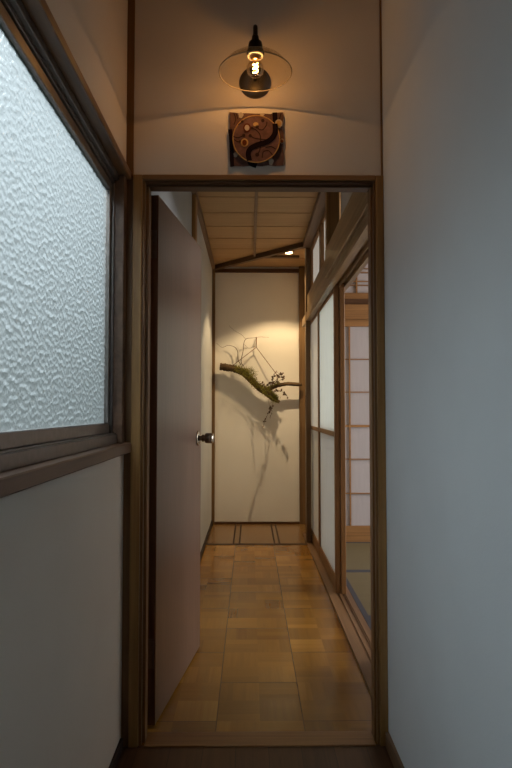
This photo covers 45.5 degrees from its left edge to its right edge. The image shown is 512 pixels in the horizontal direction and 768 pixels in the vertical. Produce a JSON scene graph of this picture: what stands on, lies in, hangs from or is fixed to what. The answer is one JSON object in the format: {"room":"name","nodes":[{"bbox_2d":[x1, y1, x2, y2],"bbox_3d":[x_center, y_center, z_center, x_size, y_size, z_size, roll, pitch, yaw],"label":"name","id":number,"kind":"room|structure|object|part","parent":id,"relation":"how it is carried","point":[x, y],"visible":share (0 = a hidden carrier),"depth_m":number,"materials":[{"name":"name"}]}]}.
{"room":"traditional dwelling","nodes":[
{"label":"traditional dwelling","id":0,"kind":"room"},
{"bbox_2d":[0,0,127,767],"bbox_3d":[-0.468,-0.216,0.220,0.100,2.620,3.630,0,-2,-1],"label":"wall","id":1,"kind":"structure","parent":0,"point":[61,538],"depth_m":1.43,"materials":[{"name":"paint"}]},
{"bbox_2d":[0,0,130,497],"bbox_3d":[-0.462,-0.289,0.945,0.126,0.936,2.172,0,-2,-1],"label":"window","id":2,"kind":"structure","parent":1,"relation":"in","point":[64,174],"depth_m":1.41,"materials":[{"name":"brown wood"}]},
{"bbox_3d":[-0.475,-0.294,0.946,0.008,0.763,2.035,0,-2,-1],"label":"glass pane","id":3,"kind":"part","parent":2,"relation":"part of","materials":[{"name":"white glass"}]},
{"bbox_3d":[-0.462,0.163,0.925,0.126,0.032,2.172,0,-2,-1],"label":"sill","id":4,"kind":"part","parent":2,"relation":"part of","materials":[{"name":"brown wood"}]},
{"bbox_2d":[109,738,122,767],"bbox_3d":[-0.413,1.075,0.155,0.010,0.035,3.610,0,-2,-1],"label":"baseboard","id":5,"kind":"structure","parent":1,"relation":"attached to","point":[119,748],"depth_m":1.88,"materials":[{"name":"brown wood"}]},
{"bbox_2d":[151,192,211,551],"bbox_3d":[-0.444,-0.004,4.005,0.080,2.520,3.750,0,-2,-1],"label":"wall","id":6,"kind":"structure","parent":0,"point":[179,203],"depth_m":4.80,"materials":[{"name":"paint"}]},
{"bbox_2d":[192,194,196,241],"bbox_3d":[-0.391,0.013,3.839,0.024,2.470,0.120,0,-2,-1],"label":"post","id":7,"kind":"object","parent":6,"relation":"attached to","point":[194,199],"visible":0.1,"depth_m":3.83,"materials":[{"name":"brown wood"}]},
{"bbox_2d":[191,192,214,268],"bbox_3d":[-0.389,-1.197,4.026,0.030,0.035,3.750,0,-2,-1],"label":"trim","id":8,"kind":"structure","parent":6,"relation":"attached to","point":[199,210],"depth_m":4.60,"materials":[{"name":"brown wood"}]},
{"bbox_2d":[200,520,212,561],"bbox_3d":[-0.398,1.234,3.947,0.012,0.040,3.740,0,-2,-1],"label":"baseboard","id":9,"kind":"structure","parent":6,"relation":"attached to","point":[211,523],"depth_m":4.92,"materials":[{"name":"brown wood"}]},
{"bbox_2d":[116,545,393,767],"bbox_3d":[0.000,1.181,1.634,1.104,0.050,6.565,0,-2,-1],"label":"floor","id":10,"kind":"structure","parent":0,"point":[274,652],"depth_m":2.52,"materials":[{"name":"brown wood"}]},
{"bbox_2d":[121,0,134,746],"bbox_3d":[-0.424,-0.139,2.030,0.024,2.620,0.008,0,-2,-1],"label":"post","id":11,"kind":"object","parent":10,"relation":"on","point":[131,3],"visible":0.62,"depth_m":2.02,"materials":[{"name":"brown wood"}]},
{"bbox_2d":[206,543,306,544],"bbox_3d":[-0.002,1.320,4.937,0.823,0.053,0.047,0,-2,-1],"label":"trim","id":12,"kind":"structure","parent":10,"relation":"on","point":[222,543],"depth_m":4.92,"materials":[{"name":"brown wood"}]},
{"bbox_2d":[144,731,375,746],"bbox_3d":[0.013,1.179,2.013,0.750,0.025,0.087,0,-2,-1],"label":"threshold","id":13,"kind":"object","parent":10,"relation":"on","point":[239,738],"visible":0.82,"depth_m":2.00,"materials":[{"name":"brown wood"}]},
{"bbox_2d":[302,533,371,696],"bbox_3d":[0.488,1.258,3.720,0.130,0.052,3.270,0,-2,-1],"label":"sill","id":14,"kind":"structure","parent":10,"relation":"on","point":[356,629],"depth_m":3.09,"materials":[{"name":"brown wood"}]},
{"bbox_2d":[305,248,310,541],"bbox_3d":[0.429,0.065,5.051,0.038,2.470,0.090,0,-2,-1],"label":"post","id":15,"kind":"object","parent":14,"relation":"on","point":[307,250],"visible":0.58,"depth_m":5.01,"materials":[{"name":"brown wood"}]},
{"bbox_2d":[215,267,298,521],"bbox_3d":[0.029,0.078,5.933,1.065,2.520,0.100,0,-2,-1],"label":"wall","id":16,"kind":"structure","parent":0,"point":[257,467],"depth_m":5.88,"materials":[{"name":"beige paint"}]},
{"bbox_2d":[212,270,214,524],"bbox_3d":[-0.408,0.100,5.862,0.028,2.470,0.030,0,-2,-1],"label":"post","id":17,"kind":"object","parent":16,"relation":"attached to","point":[213,271],"visible":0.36,"depth_m":5.85,"materials":[{"name":"brown wood"}]},
{"bbox_2d":[215,269,298,272],"bbox_3d":[0.010,-1.097,5.917,0.809,0.035,0.030,0,-2,-1],"label":"trim","id":18,"kind":"structure","parent":16,"relation":"attached to","point":[220,270],"depth_m":5.90,"materials":[{"name":"brown wood"}]},
{"bbox_2d":[215,522,299,523],"bbox_3d":[0.010,1.323,5.819,0.809,0.022,0.020,0,-2,-1],"label":"baseboard","id":19,"kind":"structure","parent":16,"relation":"attached to","point":[215,522],"depth_m":5.81,"materials":[{"name":"brown wood"}]},
{"bbox_2d":[299,266,305,524],"bbox_3d":[0.454,0.100,5.866,0.078,2.470,0.040,0,-2,-1],"label":"post","id":20,"kind":"object","parent":16,"relation":"attached to","point":[302,481],"visible":0.58,"depth_m":5.84,"materials":[{"name":"brown wood"}]},
{"bbox_3d":[0.003,-0.401,5.870,0.009,0.108,0.047,0,-2,-1],"label":"wall hook","id":21,"kind":"object","parent":16,"relation":"attached to","visible":0},
{"bbox_2d":[220,332,301,427],"bbox_3d":[0.031,-0.057,5.760,0.816,0.935,0.219,0,-2,-1],"label":"branch","id":22,"kind":"object","parent":21,"relation":"hanging from","point":[267,391],"visible":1,"depth_m":5.78,"materials":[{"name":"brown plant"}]},
{"bbox_3d":[-0.002,-0.175,5.816,0.436,0.358,0.061,0,-2,-1],"label":"cord","id":23,"kind":"part","parent":22,"relation":"part of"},
{"bbox_2d":[207,524,306,543],"bbox_3d":[0.014,1.341,5.394,1.065,0.050,0.868,0,-2,-1],"label":"floor","id":24,"kind":"structure","parent":0,"point":[219,533],"depth_m":5.37,"materials":[{"name":"brown wood"}]},
{"bbox_2d":[134,0,380,175],"bbox_3d":[-0.004,-1.072,2.115,0.864,0.747,0.075,0,-2,-1],"label":"wall","id":25,"kind":"structure","parent":0,"point":[329,104],"depth_m":2.08,"materials":[{"name":"paint"}]},
{"bbox_2d":[218,24,291,98],"bbox_3d":[-0.002,-1.034,1.924,0.228,0.182,0.304,0,-2,-1],"label":"wall lamp","id":26,"kind":"object","parent":25,"relation":"attached to","point":[254,82],"visible":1,"depth_m":2.05,"materials":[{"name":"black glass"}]},
{"bbox_3d":[-0.003,-1.021,2.062,0.108,0.108,0.026,0,-2,-1],"label":"wall plate","id":27,"kind":"part","parent":26,"relation":"part of","materials":[{"name":"black metal"}]},
{"bbox_2d":[247,34,263,55],"bbox_3d":[-0.002,-1.046,1.886,0.054,0.059,0.054,0,-2,-1],"label":"socket","id":28,"kind":"object","parent":26,"relation":"attached to","point":[254,44],"depth_m":1.87,"materials":[{"name":"black metal"}]},
{"bbox_3d":[-0.002,-1.006,1.885,0.027,0.012,0.027,0,-2,-1],"label":"bulb","id":29,"kind":"part","parent":26,"relation":"part of","materials":[{"name":"glass"}]},
{"bbox_3d":[-0.002,-1.071,1.969,0.015,0.105,0.177,0,-2,-1],"label":"arm","id":30,"kind":"part","parent":26,"relation":"part of"},
{"bbox_2d":[228,112,283,167],"bbox_3d":[0.001,-0.823,2.051,0.189,0.199,0.031,0,-2,-1],"label":"relief plaque","id":31,"kind":"object","parent":25,"relation":"attached to","point":[255,140],"visible":1,"depth_m":2.04,"materials":[{"name":"wood"}]},
{"bbox_2d":[243,123,250,131],"bbox_3d":[-0.030,-0.856,2.041,0.026,0.032,0.003,0,-2,-1],"label":"flower","id":32,"kind":"object","parent":31,"relation":"on","point":[246,126],"depth_m":2.04,"materials":[{"name":"beige"}]},
{"bbox_2d":[128,174,387,747],"bbox_3d":[0.008,0.236,2.053,0.840,1.873,0.089,0,-2,-1],"label":"door frame","id":33,"kind":"structure","parent":25,"relation":"attached to","point":[143,185],"depth_m":2.02,"materials":[{"name":"brown wood"}]},
{"bbox_2d":[147,195,213,724],"bbox_3d":[-0.288,0.263,2.475,0.168,1.835,0.713,0,-2,3],"label":"door","id":34,"kind":"structure","parent":33,"relation":"attached to","point":[176,438],"depth_m":2.33,"materials":[{"name":"brown wood"}]},
{"bbox_3d":[-0.230,0.245,2.762,0.056,0.047,0.047,0,-2,7],"label":"knob","id":35,"kind":"part","parent":34,"relation":"part of","materials":[{"name":"silver metal"}]},
{"bbox_2d":[379,0,382,174],"bbox_3d":[0.425,-1.073,2.079,0.007,0.748,0.006,0,-2,-1],"label":"trim","id":36,"kind":"structure","parent":25,"relation":"attached to","point":[380,3],"depth_m":2.07,"materials":[{"name":"brown wood"}]},
{"bbox_2d":[197,192,340,266],"bbox_3d":[1.423,-1.257,3.611,3.685,0.050,4.680,0,-2,-1],"label":"ceiling","id":37,"kind":"structure","parent":0,"point":[283,218],"depth_m":4.55,"materials":[{"name":"brown wood"}]},
{"bbox_2d":[253,192,257,256],"bbox_3d":[0.003,-1.212,3.795,0.020,0.020,3.280,0,-2,-1],"label":"batten","id":38,"kind":"object","parent":37,"relation":"attached to","point":[256,193],"visible":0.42,"depth_m":4.42,"materials":[{"name":"brown wood"}]},
{"bbox_2d":[212,242,302,269],"bbox_3d":[-0.003,-1.133,5.468,0.044,0.040,1.146,2,-3,-44],"label":"batten","id":39,"kind":"object","parent":37,"relation":"attached to","point":[297,246],"visible":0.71,"depth_m":5.39,"materials":[{"name":"brown wood"}]},
{"bbox_2d":[267,255,298,257],"bbox_3d":[0.217,-1.143,5.496,0.340,0.018,0.040,0,-2,-1],"label":"batten","id":40,"kind":"object","parent":37,"relation":"attached to","point":[275,256],"visible":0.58,"depth_m":5.48,"materials":[{"name":"brown wood"}]},
{"bbox_2d":[341,192,351,215],"bbox_3d":[0.539,-0.971,2.924,0.045,0.580,1.490,0,-2,-1],"label":"wall","id":41,"kind":"structure","parent":0,"point":[345,196],"depth_m":3.53,"materials":[{"name":"paint"}]},
{"bbox_2d":[318,284,340,593],"bbox_3d":[0.478,0.333,4.059,0.030,1.834,0.870,0,-2,-1],"label":"door","id":42,"kind":"structure","parent":41,"relation":"in","point":[328,313],"depth_m":3.89,"materials":[{"name":"white paper"}]},
{"bbox_3d":[0.478,-0.562,4.100,0.026,0.042,0.805,0,-2,-1],"label":"rail","id":43,"kind":"part","parent":42,"relation":"part of","materials":[{"name":"brown wood"}]},
{"bbox_3d":[0.472,-0.119,4.081,0.003,0.845,0.805,0,-2,-1],"label":"panel","id":44,"kind":"part","parent":42,"relation":"part of","materials":[{"name":"white paper"}]},
{"bbox_3d":[0.478,0.318,4.062,0.028,0.030,0.805,0,-2,-1],"label":"rail","id":45,"kind":"part","parent":42,"relation":"part of","materials":[{"name":"brown wood"}]},
{"bbox_3d":[0.475,0.745,4.044,0.004,0.825,0.805,0,-2,-1],"label":"panel","id":46,"kind":"part","parent":42,"relation":"part of","materials":[{"name":"white paper"}]},
{"bbox_3d":[0.478,1.203,4.025,0.026,0.092,0.805,0,-2,-1],"label":"rail","id":47,"kind":"part","parent":42,"relation":"part of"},
{"bbox_2d":[302,212,367,326],"bbox_3d":[0.490,-0.608,3.799,0.126,0.072,3.270,0,-2,-1],"label":"lintel","id":48,"kind":"object","parent":41,"relation":"attached to","point":[354,259],"visible":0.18,"depth_m":3.21,"materials":[{"name":"brown wood"}]},
{"bbox_2d":[310,248,310,288],"bbox_3d":[0.494,-0.879,5.092,0.092,0.580,0.090,0,-2,-1],"label":"post","id":49,"kind":"object","parent":48,"relation":"on","point":[310,248],"visible":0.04,"depth_m":5.05,"materials":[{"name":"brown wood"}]},
{"bbox_2d":[307,261,325,309],"bbox_3d":[0.438,-0.678,4.373,0.020,0.162,1.328,0,-2,-1],"label":"lintel","id":50,"kind":"object","parent":48,"relation":"on","point":[319,280],"visible":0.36,"depth_m":4.32,"materials":[{"name":"brown wood"}]},
{"bbox_2d":[325,192,338,249],"bbox_3d":[0.460,-0.921,3.683,0.076,0.525,0.072,0,-2,-1],"label":"post","id":51,"kind":"object","parent":48,"relation":"on","point":[331,198],"visible":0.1,"depth_m":3.65,"materials":[{"name":"brown wood"}]},
{"bbox_2d":[311,211,324,286],"bbox_3d":[0.474,-0.952,4.385,0.040,0.405,1.328,0,-2,-1],"label":"window","id":52,"kind":"structure","parent":51,"relation":"attached to","point":[318,245],"depth_m":4.62,"materials":[{"name":"paper"}]},
{"bbox_3d":[0.474,-0.938,4.699,0.005,0.345,0.620,0,-2,-1],"label":"paper panel","id":53,"kind":"part","parent":52,"relation":"part of","materials":[{"name":"white paper"}]},
{"bbox_3d":[0.480,-0.966,4.040,0.005,0.345,0.460,0,-2,-1],"label":"paper panel","id":54,"kind":"part","parent":52,"relation":"part of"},
{"bbox_2d":[325,192,367,277],"bbox_3d":[0.431,-0.744,2.904,0.026,0.167,1.470,0,-2,-1],"label":"lintel","id":55,"kind":"object","parent":48,"relation":"attached to","point":[356,208],"visible":0.52,"depth_m":2.86,"materials":[{"name":"brown wood"}]},
{"bbox_2d":[339,283,345,594],"bbox_3d":[0.509,0.332,4.040,0.029,1.834,0.870,0,-2,-1],"label":"door","id":56,"kind":"structure","parent":41,"relation":"in","point":[341,288],"depth_m":3.60,"materials":[{"name":"brown wood"}]},
{"bbox_2d":[381,0,511,767],"bbox_3d":[0.496,-0.213,0.279,0.100,2.620,3.730,0,-2,-1],"label":"wall","id":57,"kind":"structure","parent":0,"point":[447,64],"depth_m":1.36,"materials":[{"name":"paint"}]},
{"bbox_2d":[303,192,324,247],"bbox_3d":[0.438,-1.210,3.609,0.075,0.045,2.900,0,-2,-1],"label":"trim","id":58,"kind":"structure","parent":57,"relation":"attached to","point":[319,207],"depth_m":4.33,"materials":[{"name":"brown wood"}]},
{"bbox_2d":[310,311,318,555],"bbox_3d":[0.469,0.370,4.929,0.028,1.834,0.868,0,-2,-1],"label":"door","id":59,"kind":"structure","parent":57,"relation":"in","point":[314,322],"depth_m":4.83,"materials":[{"name":"white paper"}]},
{"bbox_3d":[0.463,-0.082,4.951,0.003,0.845,0.803,0,-2,-1],"label":"panel","id":60,"kind":"part","parent":59,"relation":"part of","materials":[{"name":"white paper"}]},
{"bbox_3d":[0.467,0.782,4.914,0.004,0.825,0.803,0,-2,-1],"label":"panel","id":61,"kind":"part","parent":59,"relation":"part of","materials":[{"name":"white paper"}]},
{"bbox_3d":[0.469,1.240,4.895,0.024,0.092,0.803,0,-2,-1],"label":"rail","id":62,"kind":"part","parent":59,"relation":"part of","materials":[{"name":"brown wood"}]},
{"bbox_2d":[386,732,403,767],"bbox_3d":[0.441,1.068,0.164,0.012,0.050,3.610,0,-2,-1],"label":"baseboard","id":63,"kind":"structure","parent":57,"relation":"attached to","point":[392,751],"depth_m":1.87,"materials":[{"name":"brown wood"}]},
{"bbox_3d":[1.914,1.263,3.103,2.710,0.030,3.870,0,-2,-1],"label":"floor","id":64,"kind":"structure","parent":0,"visible":0},
{"bbox_2d":[346,542,370,570],"bbox_3d":[1.457,1.289,4.538,1.820,0.041,0.888,0,-2,-1],"label":"mat","id":65,"kind":"object","parent":64,"relation":"on","point":[357,553],"visible":0.02,"depth_m":4.49,"materials":[{"name":"wicker"}]},
{"bbox_2d":[346,571,370,616],"bbox_3d":[1.466,1.250,3.635,1.820,0.041,0.911,0,-2,-1],"label":"mat","id":66,"kind":"object","parent":64,"relation":"on","point":[360,581],"visible":0.18,"depth_m":3.75,"materials":[{"name":"wicker"}]},
{"bbox_2d":[346,577,370,629],"bbox_3d":[0.575,1.225,3.066,0.030,0.042,3.820,0,-2,-1],"label":"border","id":67,"kind":"structure","parent":64,"relation":"on","point":[355,597],"depth_m":3.37,"materials":[{"name":"fabric"}]},
{"bbox_3d":[1.895,0.083,5.120,2.710,2.500,0.160,0,-2,-1],"label":"wall","id":68,"kind":"structure","parent":0,"visible":0},
{"bbox_2d":[344,264,367,292],"bbox_3d":[1.496,-0.893,5.093,1.909,0.279,0.020,0,-2,-1],"label":"window","id":69,"kind":"structure","parent":68,"relation":"in","point":[360,284],"depth_m":5.09,"materials":[{"name":"white paper"}]},
{"bbox_2d":[344,293,367,298],"bbox_3d":[1.496,-0.729,5.088,1.910,0.049,0.044,0,-2,-1],"label":"lintel","id":70,"kind":"object","parent":68,"relation":"attached to","point":[347,295],"depth_m":5.06,"materials":[{"name":"brown wood"}]},
{"bbox_2d":[345,299,367,303],"bbox_3d":[1.496,-0.679,5.093,1.910,0.049,0.030,0,-2,-1],"label":"trim","id":71,"kind":"structure","parent":68,"relation":"attached to","point":[347,301],"depth_m":5.07,"materials":[{"name":"brown wood"}]},
{"bbox_2d":[345,304,368,319],"bbox_3d":[1.496,-0.594,5.074,1.910,0.123,0.062,0,-2,-1],"label":"lintel","id":72,"kind":"object","parent":68,"relation":"attached to","point":[352,311],"depth_m":5.04,"materials":[{"name":"brown wood"}]},
{"bbox_2d":[345,320,368,326],"bbox_3d":[1.496,-0.503,5.079,1.910,0.058,0.044,0,-2,-1],"label":"lintel","id":73,"kind":"object","parent":68,"relation":"attached to","point":[348,323],"depth_m":5.05,"materials":[{"name":"brown wood"}]},
{"bbox_2d":[345,327,369,541],"bbox_3d":[1.496,0.412,5.036,1.909,1.775,0.032,0,-2,-1],"label":"door","id":74,"kind":"structure","parent":68,"relation":"in","point":[357,444],"depth_m":5.03,"materials":[{"name":"white paper"}]}
]}

